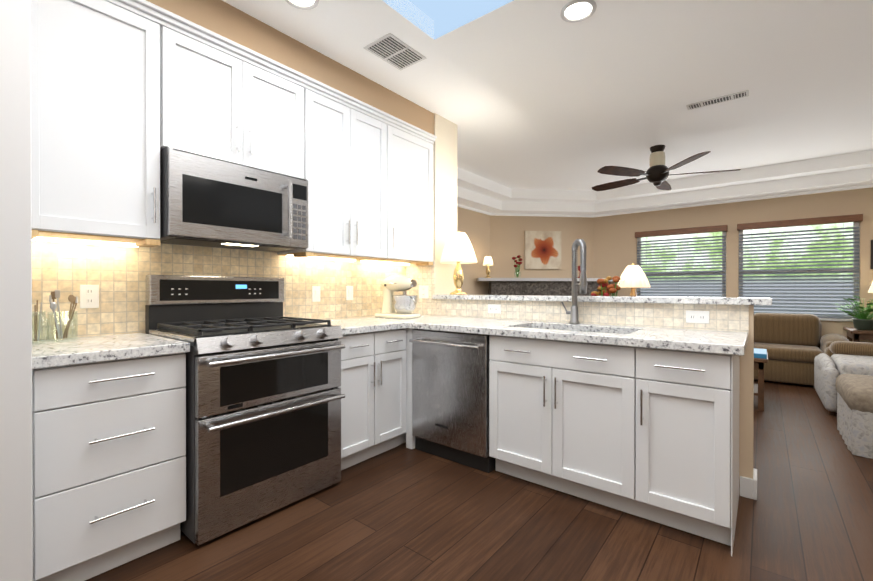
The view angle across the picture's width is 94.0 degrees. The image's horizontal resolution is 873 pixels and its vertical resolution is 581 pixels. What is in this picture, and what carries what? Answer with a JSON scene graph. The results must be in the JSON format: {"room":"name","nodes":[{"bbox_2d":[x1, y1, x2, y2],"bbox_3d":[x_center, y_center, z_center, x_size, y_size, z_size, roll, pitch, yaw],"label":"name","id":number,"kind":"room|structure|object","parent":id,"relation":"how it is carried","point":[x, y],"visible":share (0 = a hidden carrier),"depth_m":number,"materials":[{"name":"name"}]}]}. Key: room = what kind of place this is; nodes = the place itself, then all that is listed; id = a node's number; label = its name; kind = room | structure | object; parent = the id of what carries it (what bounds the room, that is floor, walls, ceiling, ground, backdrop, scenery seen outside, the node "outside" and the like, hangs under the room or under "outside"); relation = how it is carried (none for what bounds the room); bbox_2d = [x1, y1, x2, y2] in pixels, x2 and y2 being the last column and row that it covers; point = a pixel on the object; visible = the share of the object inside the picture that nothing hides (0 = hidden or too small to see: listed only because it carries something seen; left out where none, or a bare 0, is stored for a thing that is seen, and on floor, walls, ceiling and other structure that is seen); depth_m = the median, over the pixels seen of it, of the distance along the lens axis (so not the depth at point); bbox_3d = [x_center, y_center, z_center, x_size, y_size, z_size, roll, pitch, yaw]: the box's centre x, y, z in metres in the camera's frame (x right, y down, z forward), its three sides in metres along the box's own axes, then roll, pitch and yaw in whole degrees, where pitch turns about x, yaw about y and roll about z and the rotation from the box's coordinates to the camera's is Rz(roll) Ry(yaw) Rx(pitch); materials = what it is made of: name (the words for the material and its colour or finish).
{"room":"kitchen and living room","nodes":[
{"label":"kitchen and living room","id":0,"kind":"room"},
{"bbox_2d":[32,0,433,339],"bbox_3d":[-1.872,-0.219,1.757,0.485,2.740,5.300,0,0,39],"label":"wall","id":1,"kind":"structure","parent":0,"point":[117,274],"depth_m":2.41,"materials":[{"name":"beige"}]},
{"bbox_2d":[0,0,32,580],"bbox_3d":[-1.921,-0.107,1.261,0.750,2.520,0.866,0,0,39],"label":"door frame","id":2,"kind":"structure","parent":1,"relation":"attached to","point":[16,524],"depth_m":1.33,"materials":[{"name":"white paint"}]},
{"bbox_2d":[80,285,98,307],"bbox_3d":[-1.749,0.030,2.050,0.009,0.118,0.074,0,0,39],"label":"outlet","id":3,"kind":"object","parent":1,"relation":"attached to","point":[89,296],"depth_m":2.05,"materials":[{"name":"white plastic"}]},
{"bbox_2d":[31,0,178,246],"bbox_3d":[-1.625,-0.789,1.943,0.347,1.080,0.562,0,0,39],"label":"upper cabinet","id":4,"kind":"object","parent":1,"relation":"attached to","point":[124,93],"depth_m":1.83,"materials":[{"name":"white wood"}]},
{"bbox_2d":[179,24,306,178],"bbox_3d":[-1.238,-1.022,2.424,0.347,0.618,0.800,0,0,39],"label":"upper cabinet","id":5,"kind":"object","parent":1,"relation":"attached to","point":[236,107],"depth_m":2.30,"materials":[{"name":"white wood"}]},
{"bbox_2d":[160,146,308,251],"bbox_3d":[-1.192,-0.484,2.390,0.462,0.446,0.784,0,0,39],"label":"over-the-range microwave","id":6,"kind":"object","parent":5,"relation":"attached to","point":[207,201],"visible":1,"depth_m":2.21,"materials":[{"name":"grey metal"}]},
{"bbox_2d":[312,286,319,301],"bbox_3d":[-0.912,0.027,3.090,0.011,0.118,0.074,0,0,39],"label":"outlet","id":7,"kind":"object","parent":1,"relation":"attached to","point":[315,289],"depth_m":3.08,"materials":[{"name":"white plastic"}]},
{"bbox_2d":[277,84,394,262],"bbox_3d":[-0.755,-0.793,3.025,0.347,1.080,0.864,0,0,39],"label":"upper cabinet","id":8,"kind":"object","parent":1,"relation":"attached to","point":[351,148],"depth_m":2.91,"materials":[{"name":"white wood"}]},
{"bbox_2d":[346,286,352,299],"bbox_3d":[-0.712,0.021,3.340,0.011,0.118,0.074,0,0,39],"label":"outlet","id":9,"kind":"object","parent":1,"relation":"attached to","point":[349,289],"depth_m":3.33,"materials":[{"name":"white plastic"}]},
{"bbox_2d":[375,124,434,263],"bbox_3d":[-0.361,-0.795,3.516,0.347,1.080,0.642,0,0,39],"label":"upper cabinet","id":10,"kind":"object","parent":1,"relation":"attached to","point":[413,150],"depth_m":3.47,"materials":[{"name":"white wood"}]},
{"bbox_2d":[457,207,489,294],"bbox_3d":[0.006,-0.233,5.886,0.140,2.740,3.110,0,0,39],"label":"wall","id":11,"kind":"structure","parent":0,"point":[474,226],"depth_m":6.57,"materials":[{"name":"beige paint"}]},
{"bbox_2d":[85,379,872,580],"bbox_3d":[1.301,1.200,2.162,6.950,0.100,9.900,0,0,39],"label":"floor","id":12,"kind":"structure","parent":0,"point":[401,512],"depth_m":1.93,"materials":[{"name":"brown wood"}]},
{"bbox_2d":[32,353,185,580],"bbox_3d":[-1.512,0.713,1.819,0.684,0.872,0.502,0,0,39],"label":"base cabinet","id":13,"kind":"object","parent":12,"relation":"on","point":[109,463],"visible":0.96,"depth_m":1.60,"materials":[{"name":"white wood"}]},
{"bbox_2d":[32,333,189,368],"bbox_3d":[-1.513,0.253,1.820,0.664,0.042,0.507,0,0,39],"label":"countertop","id":14,"kind":"structure","parent":13,"relation":"on","point":[83,350],"depth_m":1.68,"materials":[{"name":"white stone"}]},
{"bbox_2d":[32,300,48,344],"bbox_3d":[-1.743,0.127,1.763,0.090,0.210,0.090,0,0,39],"label":"glass jar","id":15,"kind":"object","parent":14,"relation":"on","point":[35,318],"visible":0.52,"depth_m":1.77,"materials":[{"name":"clear glass"}]},
{"bbox_2d":[47,290,77,342],"bbox_3d":[-1.705,0.115,1.857,0.104,0.234,0.108,0,0,39],"label":"utensil crock","id":16,"kind":"object","parent":14,"relation":"on","point":[55,294],"visible":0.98,"depth_m":1.85,"materials":[{"name":"clear glass"}]},
{"bbox_2d":[145,275,344,544],"bbox_3d":[-1.050,0.532,2.293,0.757,1.235,0.786,0,0,39],"label":"range","id":17,"kind":"object","parent":12,"relation":"on","point":[264,396],"visible":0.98,"depth_m":2.08,"materials":[{"name":"silver metal"}]},
{"bbox_2d":[338,328,405,469],"bbox_3d":[-0.436,0.708,3.159,0.684,0.872,1.312,0,0,39],"label":"base cabinet","id":18,"kind":"object","parent":12,"relation":"on","point":[373,390],"visible":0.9,"depth_m":2.69,"materials":[{"name":"white wood"}]},
{"bbox_2d":[317,318,403,334],"bbox_3d":[-0.667,0.249,2.869,0.668,0.042,0.580,0,0,39],"label":"countertop","id":19,"kind":"structure","parent":18,"relation":"on","point":[348,325],"depth_m":2.80,"materials":[{"name":"white stone"}]},
{"bbox_2d":[409,329,495,472],"bbox_3d":[0.254,0.710,2.952,0.618,0.870,0.719,0,0,39],"label":"dishwasher","id":20,"kind":"object","parent":12,"relation":"on","point":[450,396],"visible":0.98,"depth_m":2.69,"materials":[{"name":"silver metal"}]},
{"bbox_2d":[477,278,612,295],"bbox_3d":[1.815,0.466,6.749,2.370,1.335,0.482,0,0,-6],"label":"fireplace","id":21,"kind":"object","parent":12,"relation":"on","point":[530,286],"visible":0.15,"depth_m":6.54,"materials":[{"name":"stone"}]},
{"bbox_2d":[483,255,492,277],"bbox_3d":[0.823,-0.382,6.486,0.176,0.362,0.176,0,0,39],"label":"lamp","id":22,"kind":"object","parent":21,"relation":"on","point":[488,261],"visible":1,"depth_m":6.45,"materials":[{"name":"white fabric"}]},
{"bbox_2d":[512,255,521,277],"bbox_3d":[1.345,-0.393,6.696,0.168,0.381,0.210,0,0,39],"label":"vase","id":23,"kind":"object","parent":21,"relation":"on","point":[518,263],"visible":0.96,"depth_m":6.67,"materials":[{"name":"green plant"}]},
{"bbox_2d":[489,360,637,515],"bbox_3d":[0.858,0.837,2.522,0.837,0.618,0.669,0,0,39],"label":"base cabinet","id":24,"kind":"object","parent":12,"relation":"on","point":[558,425],"depth_m":2.22,"materials":[{"name":"white wood"}]},
{"bbox_2d":[618,345,739,555],"bbox_3d":[1.312,0.712,2.157,0.448,0.872,0.669,0,0,39],"label":"base cabinet","id":25,"kind":"object","parent":12,"relation":"on","point":[651,434],"depth_m":1.88,"materials":[{"name":"white wood"}]},
{"bbox_2d":[356,315,748,355],"bbox_3d":[0.491,0.250,2.777,2.588,0.042,0.728,0,0,39],"label":"countertop","id":26,"kind":"structure","parent":25,"relation":"on","point":[559,331],"depth_m":2.28,"materials":[{"name":"white stone"}]},
{"bbox_2d":[375,275,419,318],"bbox_3d":[-0.310,0.049,3.389,0.404,0.353,0.218,0,0,39],"label":"stand mixer","id":27,"kind":"object","parent":26,"relation":"on","point":[404,305],"visible":1,"depth_m":3.31,"materials":[{"name":"beige metal"}]},
{"bbox_2d":[561,239,586,323],"bbox_3d":[0.935,-0.059,2.759,0.196,0.574,0.120,0,0,39],"label":"pull-down faucet","id":28,"kind":"object","parent":26,"relation":"on","point":[573,312],"visible":1,"depth_m":2.76,"materials":[{"name":"silver metal"}]},
{"bbox_2d":[624,327,748,338],"bbox_3d":[1.319,0.252,2.145,0.504,0.042,0.360,0,0,39],"label":"countertop","id":29,"kind":"structure","parent":25,"relation":"on","point":[671,331],"depth_m":2.28,"materials":[{"name":"white stone"}]},
{"bbox_2d":[754,353,767,410],"bbox_3d":[3.043,0.893,4.193,0.580,0.500,0.550,0,0,39],"label":"end table","id":30,"kind":"object","parent":12,"relation":"on","point":[759,386],"visible":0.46,"depth_m":3.86,"materials":[{"name":"brown wood"}]},
{"bbox_2d":[754,348,766,358],"bbox_3d":[3.108,0.620,4.089,0.330,0.044,0.430,0,0,39],"label":"book","id":31,"kind":"object","parent":30,"relation":"on","point":[760,353],"visible":0.42,"depth_m":3.87,"materials":[{"name":"blue paper"}]},
{"bbox_2d":[754,313,848,385],"bbox_3d":[4.148,0.719,5.376,1.853,0.840,0.880,0,0,39],"label":"striped sofa","id":32,"kind":"object","parent":12,"relation":"on","point":[794,345],"visible":0.27,"depth_m":5.02,"materials":[{"name":"brown fabric"}]},
{"bbox_2d":[814,341,872,415],"bbox_3d":[4.292,0.834,3.767,1.115,0.620,1.050,0,0,39],"label":"armchair","id":33,"kind":"object","parent":12,"relation":"on","point":[834,361],"visible":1,"depth_m":3.84,"materials":[{"name":"beige fabric"}]},
{"bbox_2d":[836,373,872,458],"bbox_3d":[3.423,0.910,2.862,0.820,0.465,0.750,0,0,39],"label":"ottoman","id":34,"kind":"object","parent":12,"relation":"on","point":[855,410],"visible":1,"depth_m":2.83,"materials":[{"name":"beige fabric"}]},
{"bbox_2d":[843,327,872,341],"bbox_3d":[5.198,0.799,4.623,0.760,0.685,0.580,0,0,39],"label":"wood side table","id":35,"kind":"object","parent":12,"relation":"on","point":[854,334],"visible":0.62,"depth_m":4.62,"materials":[{"name":"brown wood"}]},
{"bbox_2d":[834,296,872,329],"bbox_3d":[4.964,0.254,4.716,0.554,0.402,0.560,0,0,39],"label":"potted plant","id":36,"kind":"object","parent":35,"relation":"on","point":[862,319],"visible":1,"depth_m":4.70,"materials":[{"name":"green plant"}]},
{"bbox_2d":[868,282,872,292],"bbox_3d":[5.273,0.064,4.650,0.466,0.782,0.466,0,0,39],"label":"light","id":37,"kind":"object","parent":35,"relation":"on","point":[870,290],"visible":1,"depth_m":4.75,"materials":[{"name":"white fabric"}]},
{"bbox_3d":[1.487,0.746,3.150,1.200,0.800,0.645,0,0,39],"label":"console table","id":38,"kind":"object","parent":12,"relation":"on","visible":0},
{"bbox_2d":[591,276,623,295],"bbox_3d":[1.309,0.116,3.114,0.263,0.459,0.266,0,0,39],"label":"flowers","id":39,"kind":"object","parent":38,"relation":"on","point":[605,288],"visible":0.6,"depth_m":3.06,"materials":[{"name":"orange plant"}]},
{"bbox_2d":[617,263,650,295],"bbox_3d":[1.585,0.061,3.277,0.250,0.567,0.250,0,0,39],"label":"light","id":40,"kind":"object","parent":38,"relation":"on","point":[633,277],"visible":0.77,"depth_m":3.21,"materials":[{"name":"white fabric"}]},
{"bbox_2d":[490,216,592,277],"bbox_3d":[1.816,-0.237,7.067,2.121,2.740,0.140,0,0,-6],"label":"wall","id":41,"kind":"structure","parent":0,"point":[507,238],"depth_m":6.97,"materials":[{"name":"beige paint"}]},
{"bbox_2d":[525,231,560,268],"bbox_3d":[1.828,-0.692,6.950,0.636,0.646,0.002,0,0,-6],"label":"framed picture","id":42,"kind":"object","parent":41,"relation":"attached to","point":[542,249],"visible":1,"depth_m":6.95},
{"bbox_2d":[222,0,872,190],"bbox_3d":[1.301,-1.650,2.152,6.950,0.120,9.900,0,0,39],"label":"ceiling","id":43,"kind":"structure","parent":0,"point":[531,94],"depth_m":3.04,"materials":[{"name":"white paint"}]},
{"bbox_2d":[285,0,318,9],"bbox_3d":[-0.734,-1.584,2.198,0.195,0.012,0.195,0,0,-6],"label":"recessed light","id":44,"kind":"object","parent":43,"relation":"in","point":[299,4],"depth_m":2.25,"materials":[{"name":"white plastic"}]},
{"bbox_2d":[363,33,426,70],"bbox_3d":[-0.274,-1.586,2.723,0.250,0.010,0.355,0,0,39],"label":"ceiling vent","id":45,"kind":"object","parent":43,"relation":"in","point":[394,51],"visible":1,"depth_m":2.70,"materials":[{"name":"white metal"}]},
{"bbox_2d":[386,0,513,39],"bbox_3d":[0.054,-1.980,1.948,0.980,0.780,0.980,0,0,39],"label":"skylight","id":46,"kind":"object","parent":43,"relation":"attached to","point":[447,16],"visible":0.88,"depth_m":2.48,"materials":[{"name":"blue glass"}]},
{"bbox_2d":[560,0,596,22],"bbox_3d":[0.804,-1.584,2.308,0.195,0.012,0.195,0,0,-6],"label":"recessed light","id":47,"kind":"object","parent":43,"relation":"in","point":[578,11],"depth_m":2.30,"materials":[{"name":"white"}]},
{"bbox_2d":[592,145,740,190],"bbox_3d":[2.482,-1.383,4.581,1.503,0.430,1.473,0,0,39],"label":"ceiling fan","id":48,"kind":"object","parent":43,"relation":"hanging from","point":[656,174],"visible":1,"depth_m":4.46,"materials":[{"name":"brown wood"}]},
{"bbox_2d":[686,90,748,109],"bbox_3d":[2.349,-1.590,3.408,0.430,0.008,0.130,0,0,39],"label":"ceiling vent","id":49,"kind":"object","parent":43,"relation":"in","point":[721,99],"visible":1,"depth_m":3.40,"materials":[{"name":"white metal"}]},
{"bbox_2d":[406,113,753,494],"bbox_3d":[0.778,-0.224,3.239,2.760,2.740,0.350,0,0,39],"label":"wall","id":50,"kind":"structure","parent":0,"point":[737,318],"depth_m":3.01,"materials":[{"name":"beige"}]},
{"bbox_2d":[419,286,428,298],"bbox_3d":[-0.118,0.014,3.729,0.115,0.118,0.009,0,0,39],"label":"outlet","id":51,"kind":"object","parent":50,"relation":"attached to","point":[423,290],"depth_m":3.72,"materials":[{"name":"white plastic"}]},
{"bbox_2d":[488,304,500,313],"bbox_3d":[0.463,0.148,3.263,0.118,0.074,0.009,0,0,39],"label":"outlet","id":52,"kind":"object","parent":50,"relation":"attached to","point":[492,308],"depth_m":3.26,"materials":[{"name":"white plastic"}]},
{"bbox_2d":[432,294,771,304],"bbox_3d":[0.950,0.058,2.989,2.338,0.038,0.245,0,0,39],"label":"bar","id":53,"kind":"object","parent":50,"relation":"on","point":[705,300],"visible":0.94,"depth_m":2.63,"materials":[{"name":"white stone"}]},
{"bbox_2d":[440,231,476,294],"bbox_3d":[0.196,-0.248,3.623,0.336,0.567,0.336,0,0,39],"label":"light","id":54,"kind":"object","parent":53,"relation":"on","point":[458,250],"visible":1,"depth_m":3.54,"materials":[{"name":"white fabric"}]},
{"bbox_2d":[686,311,708,323],"bbox_3d":[1.539,0.157,2.399,0.118,0.074,0.009,0,0,39],"label":"outlet","id":55,"kind":"object","parent":50,"relation":"attached to","point":[702,317],"depth_m":2.40,"materials":[{"name":"white plastic"}]},
{"bbox_2d":[740,468,756,491],"bbox_3d":[0.971,1.092,3.069,2.278,0.110,0.036,0,0,39],"label":"baseboard","id":56,"kind":"structure","parent":50,"relation":"attached to","point":[748,487],"depth_m":2.25,"materials":[{"name":"white wood"}]},
{"bbox_2d":[457,150,872,217],"bbox_3d":[3.011,-1.435,4.281,6.590,0.345,4.080,0,0,39],"label":"ceiling","id":57,"kind":"structure","parent":0,"point":[483,195],"depth_m":5.82,"materials":[{"name":"white paint"}]},
{"bbox_2d":[593,187,872,342],"bbox_3d":[4.804,-0.232,5.526,5.590,2.740,0.140,0,0,39],"label":"wall","id":58,"kind":"structure","parent":0,"point":[614,246],"depth_m":5.86,"materials":[{"name":"beige paint"}]},
{"bbox_2d":[637,231,725,294],"bbox_3d":[3.766,-0.275,6.312,1.237,1.320,0.135,0,0,39],"label":"window","id":59,"kind":"structure","parent":58,"relation":"in","point":[723,234],"depth_m":6.08,"materials":[{"name":"white plastic"}]},
{"bbox_2d":[635,225,727,296],"bbox_3d":[3.730,-0.296,6.268,1.227,1.300,0.102,0,0,39],"label":"window blind","id":60,"kind":"object","parent":59,"relation":"attached to","point":[697,230],"visible":0.62,"depth_m":6.23,"materials":[{"name":"grey plastic"}]},
{"bbox_2d":[739,222,859,321],"bbox_3d":[4.817,-0.272,5.467,1.255,1.320,0.135,0,0,39],"label":"window","id":61,"kind":"structure","parent":58,"relation":"in","point":[856,224],"depth_m":5.17,"materials":[{"name":"white"}]},
{"bbox_2d":[737,214,862,318],"bbox_3d":[4.782,-0.293,5.423,1.245,1.300,0.102,0,0,39],"label":"window blind","id":62,"kind":"object","parent":61,"relation":"attached to","point":[843,219],"visible":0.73,"depth_m":5.38,"materials":[{"name":"grey"}]},
{"bbox_2d":[871,240,872,268],"bbox_3d":[5.506,-0.440,4.851,0.450,0.360,0.028,0,0,39],"label":"framed picture","id":63,"kind":"object","parent":58,"relation":"attached to","point":[871,254],"visible":0.95,"depth_m":4.98,"materials":[{"name":"brown"}]},
{"label":"outside","id":64,"kind":"structure","parent":0,"visible":0},
{"bbox_2d":[641,222,852,314],"bbox_3d":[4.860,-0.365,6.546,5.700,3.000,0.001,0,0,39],"label":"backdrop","id":65,"kind":"structure","parent":64,"point":[808,227],"depth_m":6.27,"materials":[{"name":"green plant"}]}
]}

